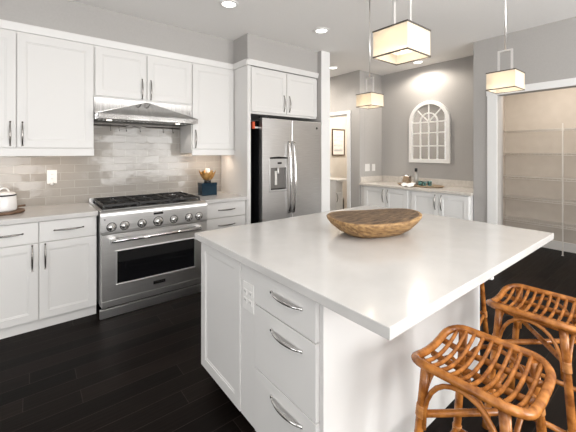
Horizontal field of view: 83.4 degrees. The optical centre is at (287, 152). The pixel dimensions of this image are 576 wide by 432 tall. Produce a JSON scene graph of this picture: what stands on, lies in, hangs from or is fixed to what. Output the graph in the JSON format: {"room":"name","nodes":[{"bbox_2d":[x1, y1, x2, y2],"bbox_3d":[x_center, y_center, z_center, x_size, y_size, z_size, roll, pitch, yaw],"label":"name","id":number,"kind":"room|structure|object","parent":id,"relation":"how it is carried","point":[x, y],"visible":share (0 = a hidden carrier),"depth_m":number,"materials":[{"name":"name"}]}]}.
{"room":"kitchen","nodes":[
{"label":"kitchen","id":0,"kind":"room"},
{"bbox_2d":[0,0,316,76],"bbox_3d":[-2.177,-1.231,2.784,6.070,0.298,0.668,0,0,-39],"label":"wall","id":1,"kind":"structure","parent":0,"point":[61,15],"depth_m":3.35,"materials":[{"name":"paint"}]},
{"bbox_2d":[0,247,575,431],"bbox_3d":[0.276,1.458,2.139,9.300,0.080,10.200,0,0,-39],"label":"floor","id":2,"kind":"structure","parent":0,"point":[140,370],"depth_m":2.08,"materials":[{"name":"black wood"}]},
{"bbox_2d":[0,216,95,338],"bbox_3d":[-2.160,0.980,2.795,0.800,0.872,0.650,0,0,-39],"label":"base cabinet","id":3,"kind":"object","parent":2,"relation":"on","point":[48,268],"visible":0.94,"depth_m":2.60,"materials":[{"name":"white wood"}]},
{"bbox_2d":[0,202,97,225],"bbox_3d":[-2.283,0.524,2.702,1.122,0.038,0.642,0,0,-39],"label":"countertop","id":4,"kind":"structure","parent":3,"relation":"on","point":[74,210],"depth_m":2.71,"materials":[{"name":"white stone"}]},
{"bbox_2d":[0,204,25,215],"bbox_3d":[-2.369,0.482,2.696,0.277,0.045,0.296,0,0,-39],"label":"round board","id":5,"kind":"object","parent":4,"relation":"on","point":[18,210],"visible":0.68,"depth_m":2.66,"materials":[{"name":"brown wood"}]},
{"bbox_2d":[0,187,16,211],"bbox_3d":[-2.363,0.384,2.684,0.176,0.192,0.176,0,0,-39],"label":"canister","id":6,"kind":"object","parent":5,"relation":"on","point":[8,200],"visible":1,"depth_m":2.65,"materials":[{"name":"white ceramic"}]},
{"bbox_2d":[89,191,206,319],"bbox_3d":[-1.412,0.939,3.291,0.977,0.958,0.798,0,0,-39],"label":"gas range","id":7,"kind":"object","parent":2,"relation":"on","point":[147,245],"visible":0.99,"depth_m":2.99,"materials":[{"name":"metal"}]},
{"bbox_2d":[89,200,203,210],"bbox_3d":[-1.459,0.508,3.350,0.965,0.010,0.648,0,0,-39],"label":"cooktop","id":8,"kind":"object","parent":7,"relation":"in","point":[98,207],"depth_m":3.11,"materials":[{"name":"metal"}]},
{"bbox_2d":[205,200,244,230],"bbox_3d":[-0.874,0.980,3.821,0.508,0.872,0.650,0,0,-39],"label":"base cabinet","id":9,"kind":"object","parent":2,"relation":"on","point":[221,215],"visible":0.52,"depth_m":3.59,"materials":[{"name":"white wood"}]},
{"bbox_2d":[192,191,246,203],"bbox_3d":[-0.879,0.524,3.823,0.516,0.038,0.642,0,0,-39],"label":"countertop","id":10,"kind":"structure","parent":9,"relation":"on","point":[221,196],"depth_m":3.65,"materials":[{"name":"white stone"}]},
{"bbox_2d":[198,182,216,195],"bbox_3d":[-0.967,0.430,3.880,0.194,0.148,0.124,0,0,-39],"label":"box","id":11,"kind":"object","parent":10,"relation":"on","point":[204,189],"visible":0.98,"depth_m":3.83,"materials":[{"name":"blue paint"}]},
{"bbox_2d":[199,168,215,182],"bbox_3d":[-0.967,0.272,3.880,0.208,0.168,0.200,0,0,-39],"label":"candle holder","id":12,"kind":"object","parent":11,"relation":"on","point":[207,175],"visible":1,"depth_m":3.84,"materials":[{"name":"gold ceramic"}]},
{"bbox_2d":[221,65,250,224],"bbox_3d":[-0.654,0.201,3.993,0.045,2.434,0.657,0,0,-39],"label":"end panel","id":13,"kind":"object","parent":2,"relation":"on","point":[235,169],"visible":0.36,"depth_m":3.83,"materials":[{"name":"white wood"}]},
{"bbox_2d":[251,116,320,223],"bbox_3d":[-0.168,0.483,4.265,1.052,1.850,0.804,0,0,-39],"label":"refrigerator","id":14,"kind":"object","parent":2,"relation":"on","point":[285,154],"visible":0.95,"depth_m":3.94,"materials":[{"name":"silver metal"}]},
{"bbox_2d":[330,181,342,210],"bbox_3d":[0.820,0.936,6.222,0.195,0.804,0.528,0,0,-39],"label":"vanity cabinet","id":15,"kind":"object","parent":2,"relation":"on","point":[336,193],"visible":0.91,"depth_m":6.05,"materials":[{"name":"white wood"}]},
{"bbox_2d":[330,173,346,181],"bbox_3d":[0.889,0.476,6.279,0.375,0.116,0.525,0,0,-39],"label":"countertop","id":16,"kind":"structure","parent":15,"relation":"on","point":[331,178],"depth_m":6.07,"materials":[{"name":"white stone"}]},
{"bbox_2d":[201,242,493,431],"bbox_3d":[0.427,0.980,1.929,1.458,0.874,1.378,0,0,-39],"label":"kitchen island","id":17,"kind":"object","parent":2,"relation":"on","point":[295,364],"visible":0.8,"depth_m":1.46,"materials":[{"name":"white wood"}]},
{"bbox_2d":[243,280,253,314],"bbox_3d":[-0.196,0.710,1.591,0.009,0.135,0.098,0,0,-39],"label":"wall outlet","id":18,"kind":"object","parent":17,"relation":"attached to","point":[248,289],"visible":1,"depth_m":1.59,"materials":[{"name":"white plastic"}]},
{"bbox_2d":[195,205,553,340],"bbox_3d":[0.541,0.523,2.032,1.762,0.039,1.415,0,0,-39],"label":"island countertop","id":19,"kind":"structure","parent":17,"relation":"on","point":[386,286],"depth_m":1.52,"materials":[{"name":"white stone"}]},
{"bbox_2d":[326,208,421,237],"bbox_3d":[0.547,0.438,2.030,0.588,0.130,0.453,0,0,-16],"label":"dough bowl","id":20,"kind":"object","parent":19,"relation":"on","point":[375,223],"visible":1,"depth_m":1.90,"materials":[{"name":"brown wood"}]},
{"bbox_2d":[361,185,363,205],"bbox_3d":[1.241,0.976,5.373,0.015,0.884,0.066,0,0,-39],"label":"strip","id":21,"kind":"object","parent":2,"relation":"on","point":[362,186],"visible":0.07,"depth_m":5.37,"materials":[{"name":"white wood"}]},
{"bbox_2d":[364,186,409,208],"bbox_3d":[1.721,0.976,5.178,0.646,0.883,0.834,0,0,-39],"label":"base cabinet","id":22,"kind":"object","parent":2,"relation":"on","point":[376,196],"visible":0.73,"depth_m":4.96,"materials":[{"name":"white wood"}]},
{"bbox_2d":[410,190,472,220],"bbox_3d":[2.244,0.976,4.522,0.646,0.883,0.837,0,0,-39],"label":"base cabinet","id":23,"kind":"object","parent":2,"relation":"on","point":[441,204],"visible":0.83,"depth_m":4.29,"materials":[{"name":"white wood"}]},
{"bbox_2d":[359,175,472,195],"bbox_3d":[1.967,0.467,4.877,0.636,0.134,1.748,0,0,-39],"label":"countertop","id":24,"kind":"structure","parent":23,"relation":"on","point":[458,187],"depth_m":4.83,"materials":[{"name":"beige stone"}]},
{"bbox_2d":[397,183,444,187],"bbox_3d":[1.982,0.487,4.858,0.380,0.023,0.740,0,0,-39],"label":"serving tray","id":25,"kind":"object","parent":24,"relation":"on","point":[433,185],"visible":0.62,"depth_m":4.69,"materials":[{"name":"brown wood"}]},
{"bbox_2d":[401,175,412,182],"bbox_3d":[1.864,0.422,5.071,0.175,0.135,0.175,0,0,-6],"label":"ice bucket","id":26,"kind":"object","parent":25,"relation":"on","point":[405,178],"visible":0.88,"depth_m":5.01,"materials":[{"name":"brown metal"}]},
{"bbox_2d":[401,182,415,186],"bbox_3d":[1.763,0.468,4.785,0.207,0.050,0.262,0,0,33],"label":"napkin","id":27,"kind":"object","parent":25,"relation":"on","point":[403,183],"visible":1,"depth_m":4.76,"materials":[{"name":"white fabric"}]},
{"bbox_2d":[414,168,418,184],"bbox_3d":[1.970,0.363,4.970,0.072,0.253,0.072,0,0,-39],"label":"glass bottle","id":28,"kind":"object","parent":25,"relation":"on","point":[416,177],"visible":0.91,"depth_m":4.95,"materials":[{"name":"grey"}]},
{"bbox_2d":[411,324,556,431],"bbox_3d":[0.722,1.092,1.212,0.445,0.657,0.404,0,0,-40],"label":"rattan stool","id":29,"kind":"object","parent":2,"relation":"on","point":[539,393],"visible":1,"depth_m":1.20,"materials":[{"name":"brown wicker"}]},
{"bbox_2d":[480,283,488,333],"bbox_3d":[1.271,1.092,2.511,0.445,0.657,0.404,0,0,41],"label":"rattan stool","id":30,"kind":"object","parent":2,"relation":"on","point":[483,318],"visible":0.04,"depth_m":2.49,"materials":[{"name":"brown wicker"}]},
{"bbox_2d":[482,283,575,431],"bbox_3d":[1.294,1.092,1.667,0.445,0.657,0.404,0,0,-40],"label":"rattan stool","id":31,"kind":"object","parent":2,"relation":"on","point":[520,313],"visible":0.89,"depth_m":1.65,"materials":[{"name":"brown wicker"}]},
{"bbox_2d":[561,123,563,255],"bbox_3d":[3.787,0.503,4.454,0.017,1.830,0.026,0,0,-39],"label":"pole","id":32,"kind":"object","parent":2,"relation":"on","point":[562,123],"visible":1,"depth_m":4.45,"materials":[{"name":"white metal"}]},
{"bbox_2d":[305,51,320,122],"bbox_3d":[-0.543,0.019,5.728,0.158,2.798,3.370,0,0,-39],"label":"wall partition","id":33,"kind":"structure","parent":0,"point":[318,118],"depth_m":4.40,"materials":[{"name":"paint"}]},
{"bbox_2d":[321,51,329,211],"bbox_3d":[0.512,0.019,4.406,0.162,2.798,0.012,0,0,-39],"label":"trim","id":34,"kind":"structure","parent":33,"relation":"attached to","point":[325,56],"depth_m":4.40,"materials":[{"name":"white wood"}]},
{"bbox_2d":[70,0,575,76],"bbox_3d":[0.276,-1.430,2.139,9.300,0.100,10.200,0,0,-39],"label":"ceiling","id":35,"kind":"structure","parent":0,"point":[454,25],"depth_m":3.32,"materials":[{"name":"paint"}]},
{"bbox_2d":[219,0,238,8],"bbox_3d":[-0.546,-1.374,2.987,0.176,0.012,0.176,0,0,-39],"label":"recessed light","id":36,"kind":"object","parent":35,"relation":"in","point":[230,4],"visible":1,"depth_m":2.98,"materials":[{"name":"white plastic"}]},
{"bbox_2d":[314,27,328,33],"bbox_3d":[0.377,-1.374,3.636,0.176,0.012,0.176,0,0,-39],"label":"recessed light","id":37,"kind":"object","parent":35,"relation":"in","point":[321,30],"visible":1,"depth_m":3.63,"materials":[{"name":"white plastic"}]},
{"bbox_2d":[356,0,383,108],"bbox_3d":[0.720,-0.890,2.843,0.177,0.979,0.164,0,0,-39],"label":"pendant light","id":38,"kind":"object","parent":35,"relation":"hanging from","point":[367,100],"visible":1,"depth_m":2.81,"materials":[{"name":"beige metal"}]},
{"bbox_2d":[372,0,430,64],"bbox_3d":[0.479,-0.890,1.362,0.177,0.979,0.164,0,0,-39],"label":"pendant light","id":39,"kind":"object","parent":35,"relation":"hanging from","point":[405,41],"visible":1,"depth_m":1.32,"materials":[{"name":"beige fabric"}]},
{"bbox_2d":[412,60,423,63],"bbox_3d":[1.973,-1.374,4.902,0.176,0.012,0.176,0,0,-39],"label":"recessed light","id":40,"kind":"object","parent":35,"relation":"in","point":[417,61],"visible":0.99,"depth_m":4.90,"materials":[{"name":"white plastic"}]},
{"bbox_2d":[486,0,524,93],"bbox_3d":[1.398,-0.890,2.078,0.177,0.979,0.164,0,0,-39],"label":"pendant light","id":41,"kind":"object","parent":35,"relation":"hanging from","point":[513,79],"visible":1,"depth_m":2.04,"materials":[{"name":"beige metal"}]},
{"bbox_2d":[330,116,346,208],"bbox_3d":[1.558,0.019,6.503,1.710,2.798,1.220,0,0,-39],"label":"wall","id":42,"kind":"structure","parent":0,"point":[338,164],"depth_m":6.79,"materials":[{"name":"beige paint"}]},
{"bbox_2d":[332,129,344,155],"bbox_3d":[1.051,-0.221,6.733,0.380,0.552,0.026,0,0,-39],"label":"framed picture","id":43,"kind":"object","parent":42,"relation":"attached to","point":[338,135],"visible":1,"depth_m":6.73,"materials":[{"name":"brown metal"}]},
{"bbox_2d":[334,132,342,151],"bbox_3d":[1.050,-0.221,6.734,0.260,0.412,0.001,0,0,-39],"label":"print","id":44,"kind":"object","parent":43,"relation":"attached to","point":[338,136],"depth_m":6.73},
{"bbox_2d":[330,70,381,207],"bbox_3d":[0.523,0.019,6.790,0.710,2.798,3.040,0,0,-39],"label":"wall","id":45,"kind":"structure","parent":0,"point":[366,124],"depth_m":5.53,"materials":[{"name":"paint"}]},
{"bbox_2d":[330,110,350,207],"bbox_3d":[0.817,0.346,5.943,0.156,2.145,0.978,0,0,-39],"label":"trim","id":46,"kind":"structure","parent":45,"relation":"attached to","point":[342,113],"depth_m":5.55,"materials":[{"name":"white"}]},
{"bbox_2d":[365,164,369,170],"bbox_3d":[1.353,0.250,5.502,0.125,0.125,0.009,0,0,-39],"label":"light switch","id":47,"kind":"object","parent":45,"relation":"attached to","point":[367,166],"visible":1,"depth_m":5.50,"materials":[{"name":"white plastic"}]},
{"bbox_2d":[382,55,502,224],"bbox_3d":[2.290,0.019,5.066,0.100,2.798,1.860,0,0,-39],"label":"wall","id":48,"kind":"structure","parent":0,"point":[449,83],"depth_m":5.03,"materials":[{"name":"paint"}]},
{"bbox_2d":[409,100,450,162],"bbox_3d":[2.204,-0.331,5.061,0.036,0.975,0.664,0,0,-39],"label":"arched mirror","id":49,"kind":"object","parent":48,"relation":"attached to","point":[430,120],"visible":1,"depth_m":5.04,"materials":[{"name":"white mirror"}]},
{"bbox_2d":[473,17,575,224],"bbox_3d":[4.162,0.019,2.176,0.580,2.798,5.208,0,0,-39],"label":"wall","id":50,"kind":"structure","parent":0,"point":[547,52],"depth_m":3.74,"materials":[{"name":"paint"}]},
{"bbox_2d":[486,78,575,223],"bbox_3d":[2.950,0.329,3.212,0.022,2.178,1.766,0,0,-39],"label":"trim","id":51,"kind":"structure","parent":50,"relation":"attached to","point":[491,97],"depth_m":3.84,"materials":[{"name":"white wood"}]},
{"bbox_2d":[503,87,575,243],"bbox_3d":[3.600,0.019,3.962,1.690,2.798,2.300,0,0,-39],"label":"wall","id":52,"kind":"structure","parent":0,"point":[549,109],"depth_m":4.87,"materials":[{"name":"beige paint"}]},
{"bbox_2d":[503,216,575,230],"bbox_3d":[4.071,1.030,4.336,0.277,0.036,2.078,0,0,-39],"label":"wire shelf","id":53,"kind":"object","parent":52,"relation":"attached to","point":[505,217],"visible":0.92,"depth_m":4.73,"materials":[{"name":"white"}]},
{"bbox_2d":[503,195,575,205],"bbox_3d":[4.071,0.693,4.336,0.277,0.036,2.078,0,0,-39],"label":"wire shelf","id":54,"kind":"object","parent":52,"relation":"attached to","point":[510,196],"visible":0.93,"depth_m":4.72,"materials":[{"name":"white metal"}]},
{"bbox_2d":[503,175,575,181],"bbox_3d":[4.071,0.375,4.336,0.277,0.036,2.078,0,0,-39],"label":"wire shelf","id":55,"kind":"object","parent":52,"relation":"attached to","point":[552,178],"visible":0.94,"depth_m":4.71,"materials":[{"name":"white metal"}]},
{"bbox_2d":[503,128,575,132],"bbox_3d":[4.071,-0.322,4.336,0.277,0.036,2.078,0,0,-39],"label":"wire shelf","id":56,"kind":"object","parent":52,"relation":"attached to","point":[557,129],"visible":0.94,"depth_m":4.71,"materials":[{"name":"white"}]},
{"bbox_2d":[503,153,575,155],"bbox_3d":[4.071,0.019,4.336,0.277,0.036,2.078,0,0,-39],"label":"wire shelf","id":57,"kind":"object","parent":52,"relation":"attached to","point":[503,153],"visible":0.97,"depth_m":4.61,"materials":[{"name":"white"}]},
{"bbox_2d":[542,240,575,252],"bbox_3d":[3.780,1.353,4.105,1.030,0.130,2.100,0,0,-39],"label":"baseboard","id":58,"kind":"structure","parent":52,"relation":"attached to","point":[557,245],"depth_m":4.68,"materials":[{"name":"white wood"}]},
{"bbox_3d":[-2.421,0.019,3.089,6.070,2.798,0.112,0,0,-39],"label":"wall","id":59,"kind":"structure","parent":0,"visible":0},
{"bbox_2d":[0,122,220,207],"bbox_3d":[-1.903,-0.032,3.424,2.617,1.100,0.010,0,0,-39],"label":"wall","id":60,"kind":"structure","parent":59,"relation":"attached to","point":[133,161],"depth_m":3.46,"materials":[{"name":"tile"}]},
{"bbox_2d":[0,28,93,155],"bbox_3d":[-2.352,-0.494,2.808,1.108,1.045,0.390,0,0,-39],"label":"upper cabinet","id":61,"kind":"object","parent":60,"relation":"attached to","point":[47,83],"visible":1,"depth_m":2.80,"materials":[{"name":"white wood"}]},
{"bbox_2d":[0,19,318,77],"bbox_3d":[-1.138,-1.049,3.372,3.708,0.064,0.346,0,0,-39],"label":"trim","id":62,"kind":"structure","parent":61,"relation":"attached to","point":[10,25],"depth_m":3.28,"materials":[{"name":"white wood"}]},
{"bbox_2d":[47,170,56,184],"bbox_3d":[-2.270,0.238,3.108,0.078,0.145,0.024,0,0,-39],"label":"wall outlet","id":63,"kind":"object","parent":60,"relation":"attached to","point":[51,174],"visible":1,"depth_m":3.11,"materials":[{"name":"white plastic"}]},
{"bbox_2d":[94,124,179,132],"bbox_3d":[-1.641,-0.265,3.578,0.900,0.071,0.074,0,0,-39],"label":"utensil rail","id":64,"kind":"object","parent":60,"relation":"attached to","point":[110,125],"visible":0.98,"depth_m":3.52,"materials":[{"name":"grey metal"}]},
{"bbox_2d":[94,45,190,105],"bbox_3d":[-1.548,-0.772,3.450,0.948,0.490,0.390,0,0,-39],"label":"upper cabinet","id":65,"kind":"object","parent":60,"relation":"attached to","point":[118,74],"visible":0.92,"depth_m":3.28,"materials":[{"name":"white wood"}]},
{"bbox_2d":[94,97,197,126],"bbox_3d":[-1.508,-0.419,3.413,0.958,0.213,0.497,0,0,-39],"label":"range hood","id":66,"kind":"object","parent":65,"relation":"attached to","point":[107,110],"visible":0.94,"depth_m":3.24,"materials":[{"name":"metal"}]},
{"bbox_2d":[180,63,234,154],"bbox_3d":[-0.967,-0.494,3.914,0.537,1.045,0.390,0,0,-39],"label":"upper cabinet","id":67,"kind":"object","parent":60,"relation":"attached to","point":[212,88],"visible":0.98,"depth_m":3.78,"materials":[{"name":"white wood"}]},
{"bbox_2d":[251,66,316,120],"bbox_3d":[-0.209,-0.739,4.327,1.065,0.555,0.690,0,0,-39],"label":"upper cabinet","id":68,"kind":"object","parent":59,"relation":"attached to","point":[274,94],"visible":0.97,"depth_m":4.05,"materials":[{"name":"white wood"}]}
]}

